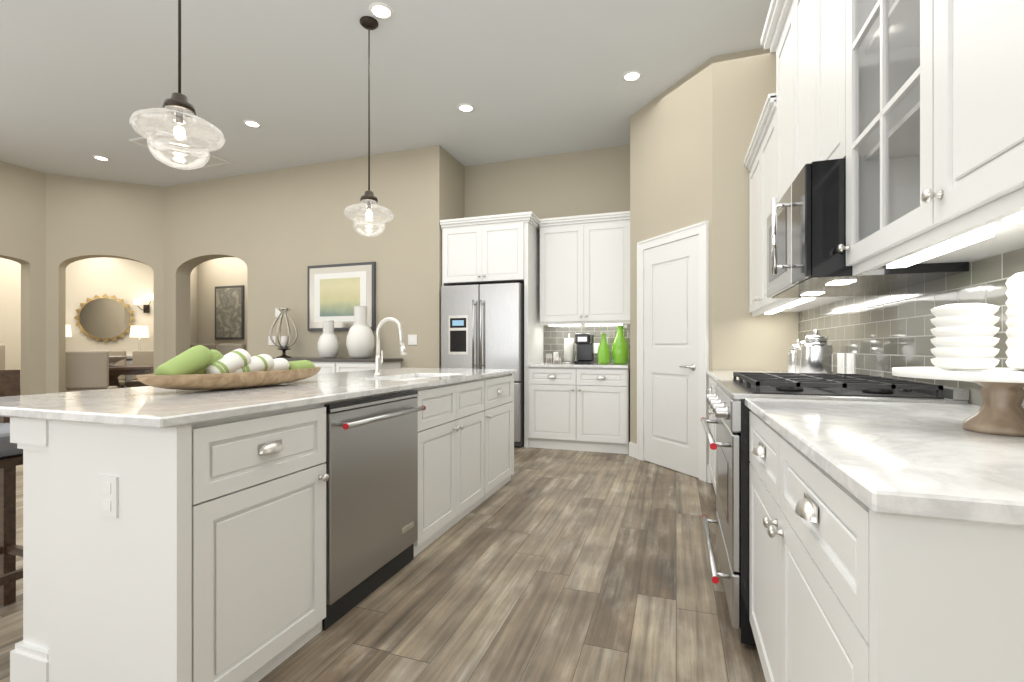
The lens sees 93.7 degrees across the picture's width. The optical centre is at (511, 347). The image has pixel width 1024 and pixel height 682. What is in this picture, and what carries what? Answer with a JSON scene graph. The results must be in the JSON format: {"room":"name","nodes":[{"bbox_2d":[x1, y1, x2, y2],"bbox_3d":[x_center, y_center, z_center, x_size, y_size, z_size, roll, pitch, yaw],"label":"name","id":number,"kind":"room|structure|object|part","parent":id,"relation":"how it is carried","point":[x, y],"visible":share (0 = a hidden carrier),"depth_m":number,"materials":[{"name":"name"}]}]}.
{"room":"kitchen","nodes":[
{"label":"kitchen","id":0,"kind":"room"},
{"bbox_2d":[0,258,20,394],"bbox_3d":[-9.295,-0.405,5.395,0.120,3.000,6.200,0,0,19],"label":"wall","id":1,"kind":"structure","parent":0,"point":[10,305],"depth_m":8.00,"materials":[{"name":"beige paint"}]},
{"bbox_2d":[0,161,45,394],"bbox_3d":[-7.534,-0.630,3.155,0.200,3.450,7.100,0,0,19],"label":"wall","id":2,"kind":"structure","parent":0,"point":[23,216],"depth_m":6.34,"materials":[{"name":"paint"}]},
{"bbox_2d":[46,173,162,393],"bbox_3d":[-5.739,-0.630,6.848,1.309,3.450,0.236,0,0,-25],"label":"wall","id":3,"kind":"structure","parent":0,"point":[86,218],"depth_m":6.70,"materials":[{"name":"paint"}]},
{"bbox_2d":[66,257,153,357],"bbox_3d":[-7.994,-0.405,9.157,3.770,3.000,0.160,0,0,-25],"label":"wall","id":4,"kind":"structure","parent":0,"point":[127,281],"depth_m":9.24,"materials":[{"name":"beige paint"}]},
{"bbox_2d":[74,294,134,342],"bbox_3d":[-7.761,-0.565,9.163,0.940,0.940,0.020,0,0,-25],"label":"sunburst mirror","id":5,"kind":"object","parent":4,"relation":"attached to","point":[105,318],"visible":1,"depth_m":9.15,"materials":[{"name":"gold glass"}]},
{"bbox_2d":[133,293,153,312],"bbox_3d":[-7.144,-0.870,9.341,0.350,0.370,0.210,0,0,-25],"label":"sconce","id":6,"kind":"object","parent":4,"relation":"attached to","point":[138,301],"visible":0.88,"depth_m":9.30,"materials":[{"name":"brown metal"}]},
{"bbox_2d":[190,266,197,343],"bbox_3d":[-5.782,-0.405,8.514,0.120,3.000,2.810,0,0,-25],"label":"wall","id":7,"kind":"structure","parent":0,"point":[194,274],"depth_m":8.92,"materials":[{"name":"beige paint"}]},
{"bbox_2d":[198,257,246,350],"bbox_3d":[-4.297,-0.405,8.704,8.240,3.000,0.145,0,0,19],"label":"wall","id":8,"kind":"structure","parent":0,"point":[224,271],"depth_m":9.08,"materials":[{"name":"beige paint"}]},
{"bbox_2d":[215,285,243,339],"bbox_3d":[-5.283,-0.655,8.972,0.700,1.000,0.033,0,0,19],"label":"picture","id":9,"kind":"object","parent":8,"relation":"attached to","point":[229,312],"visible":1,"depth_m":8.95,"materials":[{"name":"grey"}]},
{"bbox_2d":[163,145,447,367],"bbox_3d":[-2.940,-0.630,6.396,4.500,3.450,0.236,0,0,19],"label":"wall","id":10,"kind":"structure","parent":0,"point":[278,231],"depth_m":6.17,"materials":[{"name":"paint"}]},
{"bbox_2d":[268,336,275,344],"bbox_3d":[-3.183,-0.095,6.364,0.120,0.120,0.010,0,0,19],"label":"switch plate","id":11,"kind":"object","parent":10,"relation":"attached to","point":[270,342],"depth_m":6.36,"materials":[{"name":"white plastic"}]},
{"bbox_2d":[275,308,280,316],"bbox_3d":[-3.088,-0.465,6.332,0.090,0.120,0.010,0,0,19],"label":"switch plate","id":12,"kind":"object","parent":10,"relation":"attached to","point":[277,312],"depth_m":6.33,"materials":[{"name":"white plastic"}]},
{"bbox_2d":[307,262,375,330],"bbox_3d":[-2.138,-0.630,5.990,1.000,0.830,0.042,0,0,19],"label":"picture frame","id":13,"kind":"object","parent":10,"relation":"attached to","point":[336,293],"visible":0.9,"depth_m":5.97,"materials":[{"name":"grey"}]},
{"bbox_2d":[408,335,416,344],"bbox_3d":[-1.177,-0.095,5.679,0.120,0.120,0.010,0,0,19],"label":"switch plate","id":14,"kind":"object","parent":10,"relation":"attached to","point":[412,339],"depth_m":5.68,"materials":[{"name":"white plastic"}]},
{"bbox_2d":[0,445,765,681],"bbox_3d":[-4.546,1.120,5.252,16.000,0.050,15.000,0,0,19],"label":"floor","id":15,"kind":"structure","parent":0,"point":[549,565],"depth_m":2.10,"materials":[{"name":"brown wood"}]},
{"bbox_2d":[0,344,20,393],"bbox_3d":[-7.569,0.520,7.326,0.520,1.150,0.500,0,0,-33],"label":"dining chair","id":16,"kind":"object","parent":15,"relation":"on","point":[2,356],"visible":0.12,"depth_m":7.32,"materials":[{"name":"beige fabric"}]},
{"bbox_2d":[0,370,22,605],"bbox_3d":[-2.068,0.595,1.827,0.435,1.000,0.440,0,0,19],"label":"bar stool","id":17,"kind":"object","parent":15,"relation":"on","point":[11,456],"visible":0.46,"depth_m":2.04,"materials":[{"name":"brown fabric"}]},
{"bbox_2d":[66,351,117,391],"bbox_3d":[-6.290,0.570,7.198,0.500,1.050,0.520,0,0,-25],"label":"dining chair","id":18,"kind":"object","parent":15,"relation":"on","point":[87,370],"visible":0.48,"depth_m":6.97,"materials":[{"name":"beige fabric"}]},
{"bbox_2d":[93,350,125,387],"bbox_3d":[-7.220,0.570,8.510,0.500,1.050,0.520,0,0,-25],"label":"dining chair","id":19,"kind":"object","parent":15,"relation":"on","point":[122,379],"visible":0.23,"depth_m":8.73,"materials":[{"name":"beige fabric"}]},
{"bbox_2d":[120,358,132,387],"bbox_3d":[-7.662,0.647,8.948,1.600,0.895,0.465,0,0,-25],"label":"buffet","id":20,"kind":"object","parent":15,"relation":"on","point":[129,361],"depth_m":8.94,"materials":[{"name":"white"}]},
{"bbox_2d":[66,325,71,336],"bbox_3d":[-8.193,-0.111,8.714,0.300,0.620,0.300,0,0,-25],"label":"lamp","id":21,"kind":"object","parent":20,"relation":"on","point":[68,331],"visible":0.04,"depth_m":8.72,"materials":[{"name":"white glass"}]},
{"bbox_2d":[130,326,148,349],"bbox_3d":[-7.138,-0.111,9.197,0.300,0.620,0.300,0,0,-25],"label":"lamp","id":22,"kind":"object","parent":20,"relation":"on","point":[139,331],"visible":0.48,"depth_m":9.10,"materials":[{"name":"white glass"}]},
{"bbox_2d":[109,365,153,387],"bbox_3d":[-6.666,0.700,7.961,1.350,0.790,1.100,0,0,-25],"label":"dining table","id":23,"kind":"object","parent":15,"relation":"on","point":[116,372],"visible":0.25,"depth_m":7.75,"materials":[{"name":"brown wood"}]},
{"bbox_2d":[109,356,128,365],"bbox_3d":[-6.666,0.222,7.961,0.520,0.165,0.520,0,0,-25],"label":"bowl","id":24,"kind":"object","parent":23,"relation":"on","point":[113,360],"visible":0.67,"depth_m":7.91,"materials":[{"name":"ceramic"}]},
{"bbox_2d":[125,350,153,387],"bbox_3d":[-6.674,0.570,8.760,0.500,1.050,0.520,0,0,-25],"label":"dining chair","id":25,"kind":"object","parent":15,"relation":"on","point":[143,357],"visible":0.4,"depth_m":8.86,"materials":[{"name":"beige fabric"}]},
{"bbox_2d":[190,344,215,349],"bbox_3d":[-5.006,0.515,8.082,0.520,1.160,0.560,0,0,19],"label":"chair","id":26,"kind":"object","parent":15,"relation":"on","point":[210,346],"visible":0.17,"depth_m":7.78,"materials":[{"name":"beige fabric"}]},
{"bbox_2d":[218,344,245,355],"bbox_3d":[-4.391,0.515,7.872,0.520,1.160,0.560,0,0,19],"label":"chair","id":27,"kind":"object","parent":15,"relation":"on","point":[224,349],"visible":0.23,"depth_m":7.61,"materials":[{"name":"beige fabric"}]},
{"bbox_2d":[10,373,513,681],"bbox_3d":[-0.752,0.652,2.739,0.795,0.885,2.854,0,0,19],"label":"kitchen island","id":28,"kind":"object","parent":15,"relation":"on","point":[253,534],"depth_m":1.51,"materials":[{"name":"white wood"}]},
{"bbox_2d":[0,369,515,428],"bbox_3d":[-0.949,0.214,2.802,1.092,0.069,2.930,0,0,19],"label":"island countertop","id":29,"kind":"structure","parent":28,"relation":"on","point":[145,407],"depth_m":1.70,"materials":[{"name":"white stone"}]},
{"bbox_2d":[136,345,320,389],"bbox_3d":[-1.214,0.084,2.207,0.276,0.192,0.894,0,0,19],"label":"tray","id":30,"kind":"object","parent":29,"relation":"on","point":[199,367],"visible":1,"depth_m":2.02,"materials":[{"name":"brown wood"}]},
{"bbox_2d":[273,357,402,373],"bbox_3d":[-2.228,0.610,5.774,1.810,0.970,0.474,0,0,19],"label":"console table","id":31,"kind":"object","parent":15,"relation":"on","point":[330,365],"visible":0.02,"depth_m":5.49,"materials":[{"name":"grey wood"}]},
{"bbox_2d":[270,308,297,357],"bbox_3d":[-2.864,-0.188,6.030,0.323,0.625,0.323,0,0,19],"label":"lantern","id":32,"kind":"object","parent":31,"relation":"on","point":[284,343],"visible":1,"depth_m":6.00,"materials":[{"name":"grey metal"}]},
{"bbox_2d":[317,320,338,357],"bbox_3d":[-2.221,-0.102,5.810,0.250,0.454,0.250,0,0,19],"label":"vase","id":33,"kind":"object","parent":31,"relation":"on","point":[328,345],"visible":1,"depth_m":5.73,"materials":[{"name":"white ceramic"}]},
{"bbox_2d":[346,306,374,358],"bbox_3d":[-1.786,-0.182,5.661,0.320,0.614,0.320,0,0,19],"label":"vase","id":34,"kind":"object","parent":31,"relation":"on","point":[360,342],"visible":1,"depth_m":5.56,"materials":[{"name":"white ceramic"}]},
{"bbox_2d":[441,283,523,447],"bbox_3d":[-0.257,0.195,5.658,0.945,1.800,0.818,0,0,19],"label":"refrigerator","id":35,"kind":"object","parent":15,"relation":"on","point":[482,326],"visible":0.52,"depth_m":5.30,"materials":[{"name":"grey metal"}]},
{"bbox_2d":[440,211,629,447],"bbox_3d":[0.284,-0.190,5.545,2.123,2.570,0.718,0,0,19],"label":"upper cabinets","id":36,"kind":"object","parent":15,"relation":"on","point":[570,271],"visible":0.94,"depth_m":5.38,"materials":[{"name":"white wood"}]},
{"bbox_2d":[527,362,629,453],"bbox_3d":[0.782,0.637,5.378,1.073,0.915,0.712,0,0,19],"label":"base cabinet","id":37,"kind":"object","parent":15,"relation":"on","point":[579,407],"visible":1,"depth_m":5.07,"materials":[{"name":"white wood"}]},
{"bbox_2d":[546,354,551,362],"bbox_3d":[0.431,0.124,5.591,0.070,0.110,0.068,0,0,19],"label":"jar","id":38,"kind":"object","parent":37,"relation":"on","point":[548,360],"depth_m":5.57,"materials":[{"name":"clear glass"}]},
{"bbox_2d":[551,356,560,363],"bbox_3d":[0.512,0.145,5.426,0.090,0.070,0.088,0,0,19],"label":"jar","id":39,"kind":"object","parent":37,"relation":"on","point":[556,358],"depth_m":5.42,"materials":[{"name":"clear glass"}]},
{"bbox_2d":[563,334,574,363],"bbox_3d":[0.661,0.007,5.554,0.150,0.345,0.150,0,0,19],"label":"paper towel","id":40,"kind":"object","parent":37,"relation":"on","point":[568,350],"visible":1,"depth_m":5.50,"materials":[{"name":"white paper"}]},
{"bbox_2d":[575,333,593,363],"bbox_3d":[0.820,0.009,5.431,0.180,0.340,0.272,0,0,19],"label":"coffee maker","id":41,"kind":"object","parent":37,"relation":"on","point":[584,342],"visible":1,"depth_m":5.42,"materials":[{"name":"black plastic"}]},
{"bbox_2d":[597,334,609,363],"bbox_3d":[1.012,0.012,5.297,0.140,0.335,0.140,0,0,19],"label":"vase","id":42,"kind":"object","parent":37,"relation":"on","point":[603,355],"visible":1,"depth_m":5.25,"materials":[{"name":"green glass"}]},
{"bbox_2d":[612,325,628,363],"bbox_3d":[1.199,-0.033,5.318,0.190,0.425,0.190,0,0,19],"label":"vase","id":43,"kind":"object","parent":37,"relation":"on","point":[620,351],"visible":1,"depth_m":5.25,"materials":[{"name":"green glass"}]},
{"bbox_2d":[707,378,716,493],"bbox_3d":[1.726,0.653,3.276,0.648,0.885,1.074,0,0,19],"label":"base cabinet","id":44,"kind":"object","parent":15,"relation":"on","point":[712,426],"depth_m":3.47,"materials":[{"name":"white wood"}]},
{"bbox_2d":[707,370,787,381],"bbox_3d":[1.648,0.194,3.071,0.663,0.030,1.514,0,0,19],"label":"countertop","id":45,"kind":"structure","parent":44,"relation":"on","point":[727,375],"depth_m":3.50,"materials":[{"name":"white stone"}]},
{"bbox_2d":[788,339,799,372],"bbox_3d":[1.832,0.062,3.073,0.117,0.234,0.117,0,0,19],"label":"canister","id":46,"kind":"object","parent":45,"relation":"on","point":[791,360],"visible":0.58,"depth_m":3.05,"materials":[{"name":"silver glass"}]},
{"bbox_2d":[795,335,808,372],"bbox_3d":[1.732,0.052,2.811,0.132,0.254,0.132,0,0,19],"label":"canister","id":47,"kind":"object","parent":45,"relation":"on","point":[797,359],"visible":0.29,"depth_m":2.80,"materials":[{"name":"silver glass"}]},
{"bbox_2d":[800,329,832,373],"bbox_3d":[1.607,0.041,2.537,0.150,0.278,0.150,0,0,19],"label":"canister","id":48,"kind":"object","parent":45,"relation":"on","point":[816,352],"visible":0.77,"depth_m":2.48,"materials":[{"name":"silver glass"}]},
{"bbox_2d":[749,411,778,681],"bbox_3d":[1.066,0.653,1.343,0.648,0.885,0.604,0,0,19],"label":"base cabinet","id":49,"kind":"object","parent":15,"relation":"on","point":[763,443],"depth_m":1.44,"materials":[{"name":"white wood"}]},
{"bbox_2d":[701,372,968,645],"bbox_3d":[1.220,0.609,2.014,0.766,0.972,0.756,0,0,19],"label":"range","id":50,"kind":"object","parent":15,"relation":"on","point":[730,410],"visible":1,"depth_m":1.76,"materials":[{"name":"silver metal"}]},
{"bbox_2d":[779,438,1023,681],"bbox_3d":[0.897,0.653,0.848,0.648,0.885,0.686,0,0,19],"label":"base cabinet","id":51,"kind":"object","parent":15,"relation":"on","point":[886,541],"depth_m":0.63,"materials":[{"name":"white wood"}]},
{"bbox_2d":[745,398,1023,529],"bbox_3d":[0.963,0.194,1.065,0.663,0.030,1.200,0,0,19],"label":"countertop","id":52,"kind":"structure","parent":51,"relation":"on","point":[912,462],"depth_m":0.80,"materials":[{"name":"white stone"}]},
{"bbox_2d":[892,367,1023,436],"bbox_3d":[1.048,0.114,1.026,0.370,0.132,0.370,0,0,19],"label":"cake stand","id":53,"kind":"object","parent":52,"relation":"on","point":[1001,409],"visible":1,"depth_m":1.00,"materials":[{"name":"brown wood"}]},
{"bbox_2d":[930,303,999,369],"bbox_3d":[0.966,-0.023,1.026,0.108,0.140,0.108,0,0,19],"label":"bowls","id":54,"kind":"object","parent":53,"relation":"on","point":[964,334],"visible":1,"depth_m":0.99,"materials":[{"name":"white ceramic"}]},
{"bbox_2d":[1005,272,1023,369],"bbox_3d":[1.145,-0.059,1.030,0.120,0.212,0.120,0,0,19],"label":"bowls","id":55,"kind":"object","parent":53,"relation":"on","point":[1014,322],"visible":1,"depth_m":1.04,"materials":[{"name":"white ceramic"}]},
{"bbox_2d":[0,0,770,186],"bbox_3d":[-2.970,-2.385,2.441,9.300,0.060,9.000,0,0,19],"label":"ceiling","id":56,"kind":"structure","parent":0,"point":[82,82],"depth_m":4.12,"materials":[{"name":"paint"}]},
{"bbox_2d":[92,155,109,160],"bbox_3d":[-5.097,-2.351,5.958,0.168,0.007,0.168,0,0,-26],"label":"recessed light","id":57,"kind":"object","parent":56,"relation":"in","point":[101,158],"depth_m":5.95,"materials":[{"name":"white"}]},
{"bbox_2d":[129,0,224,169],"bbox_3d":[-1.486,-1.581,2.146,0.352,1.546,0.352,0,0,19],"label":"pendant light","id":58,"kind":"object","parent":56,"relation":"hanging from","point":[177,104],"visible":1,"depth_m":2.15,"materials":[{"name":"clear glass"}]},
{"bbox_2d":[129,133,231,167],"bbox_3d":[-3.948,-2.350,5.766,0.520,0.010,0.880,0,0,19],"label":"ceiling vent","id":59,"kind":"object","parent":56,"relation":"in","point":[214,160],"visible":0.56,"depth_m":5.77,"materials":[{"name":"white"}]},
{"bbox_2d":[243,120,261,127],"bbox_3d":[-2.726,-2.351,5.042,0.168,0.007,0.168,0,0,-26],"label":"recessed light","id":60,"kind":"object","parent":56,"relation":"in","point":[255,124],"depth_m":5.03,"materials":[{"name":"white"}]},
{"bbox_2d":[343,16,393,236],"bbox_3d":[-1.033,-1.581,3.470,0.352,1.546,0.352,0,0,19],"label":"pendant light","id":61,"kind":"object","parent":56,"relation":"hanging from","point":[368,197],"visible":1,"depth_m":3.47,"materials":[{"name":"clear glass"}]},
{"bbox_2d":[369,2,393,19],"bbox_3d":[-0.914,-2.351,3.356,0.168,0.007,0.168,0,0,10],"label":"recessed light","id":62,"kind":"object","parent":56,"relation":"in","point":[382,10],"depth_m":3.35,"materials":[{"name":"white"}]},
{"bbox_2d":[457,103,474,112],"bbox_3d":[-0.452,-2.351,4.709,0.168,0.007,0.168,0,0,10],"label":"recessed light","id":63,"kind":"object","parent":56,"relation":"in","point":[464,107],"depth_m":4.70,"materials":[{"name":"white"}]},
{"bbox_2d":[622,70,641,81],"bbox_3d":[1.040,-2.351,4.157,0.168,0.007,0.168,0,0,-26],"label":"recessed light","id":64,"kind":"object","parent":56,"relation":"in","point":[634,74],"depth_m":4.14,"materials":[{"name":"white"}]},
{"bbox_2d":[448,153,463,218],"bbox_3d":[-0.742,-0.630,6.103,0.150,3.450,0.630,0,0,19],"label":"wall","id":65,"kind":"structure","parent":0,"point":[455,189],"depth_m":5.98,"materials":[{"name":"paint"}]},
{"bbox_2d":[464,144,629,362],"bbox_3d":[0.486,-0.630,5.937,2.280,3.450,0.150,0,0,19],"label":"wall","id":66,"kind":"structure","parent":0,"point":[588,182],"depth_m":5.85,"materials":[{"name":"paint"}]},
{"bbox_2d":[544,325,629,362],"bbox_3d":[0.895,-0.043,5.707,1.073,0.443,0.016,0,0,19],"label":"tile backsplash","id":67,"kind":"object","parent":66,"relation":"attached to","point":[554,336],"visible":0.39,"depth_m":5.75,"materials":[{"name":"tile"}]},
{"bbox_2d":[629,57,712,482],"bbox_3d":[1.428,-0.630,4.386,0.164,3.450,1.076,0,0,-23],"label":"wall","id":68,"kind":"structure","parent":0,"point":[671,245],"depth_m":4.29,"materials":[{"name":"paint"}]},
{"bbox_3d":[1.382,0.029,4.366,0.064,2.131,1.076,0,0,-23],"label":"pantry door trim","id":69,"kind":"part","parent":68,"relation":"part of","materials":[{"name":"white wood"}]},
{"bbox_2d":[713,48,797,370],"bbox_3d":[1.935,-0.630,3.841,0.619,3.450,0.120,0,0,19],"label":"wall","id":70,"kind":"structure","parent":0,"point":[744,84],"depth_m":3.83,"materials":[{"name":"paint"}]},
{"bbox_3d":[1.391,-0.630,1.057,0.150,3.450,8.900,0,0,19],"label":"wall","id":71,"kind":"structure","parent":0,"visible":0},
{"bbox_2d":[767,158,968,298],"bbox_3d":[1.335,-0.446,1.974,0.522,0.408,0.752,0,0,19],"label":"microwave","id":72,"kind":"object","parent":71,"relation":"attached to","point":[806,227],"visible":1,"depth_m":1.68,"materials":[{"name":"silver"}]},
{"bbox_2d":[744,0,1023,316],"bbox_3d":[1.438,-1.048,2.076,0.417,1.605,3.532,0,0,19],"label":"upper cabinets","id":73,"kind":"object","parent":71,"relation":"attached to","point":[911,112],"visible":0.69,"depth_m":1.42,"materials":[{"name":"white wood"}]},
{"bbox_2d":[798,246,1023,407],"bbox_3d":[1.641,-0.048,2.052,0.018,0.453,3.445,0,0,19],"label":"tile backsplash","id":74,"kind":"object","parent":71,"relation":"attached to","point":[882,335],"visible":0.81,"depth_m":1.96,"materials":[{"name":"tile"}]}
]}

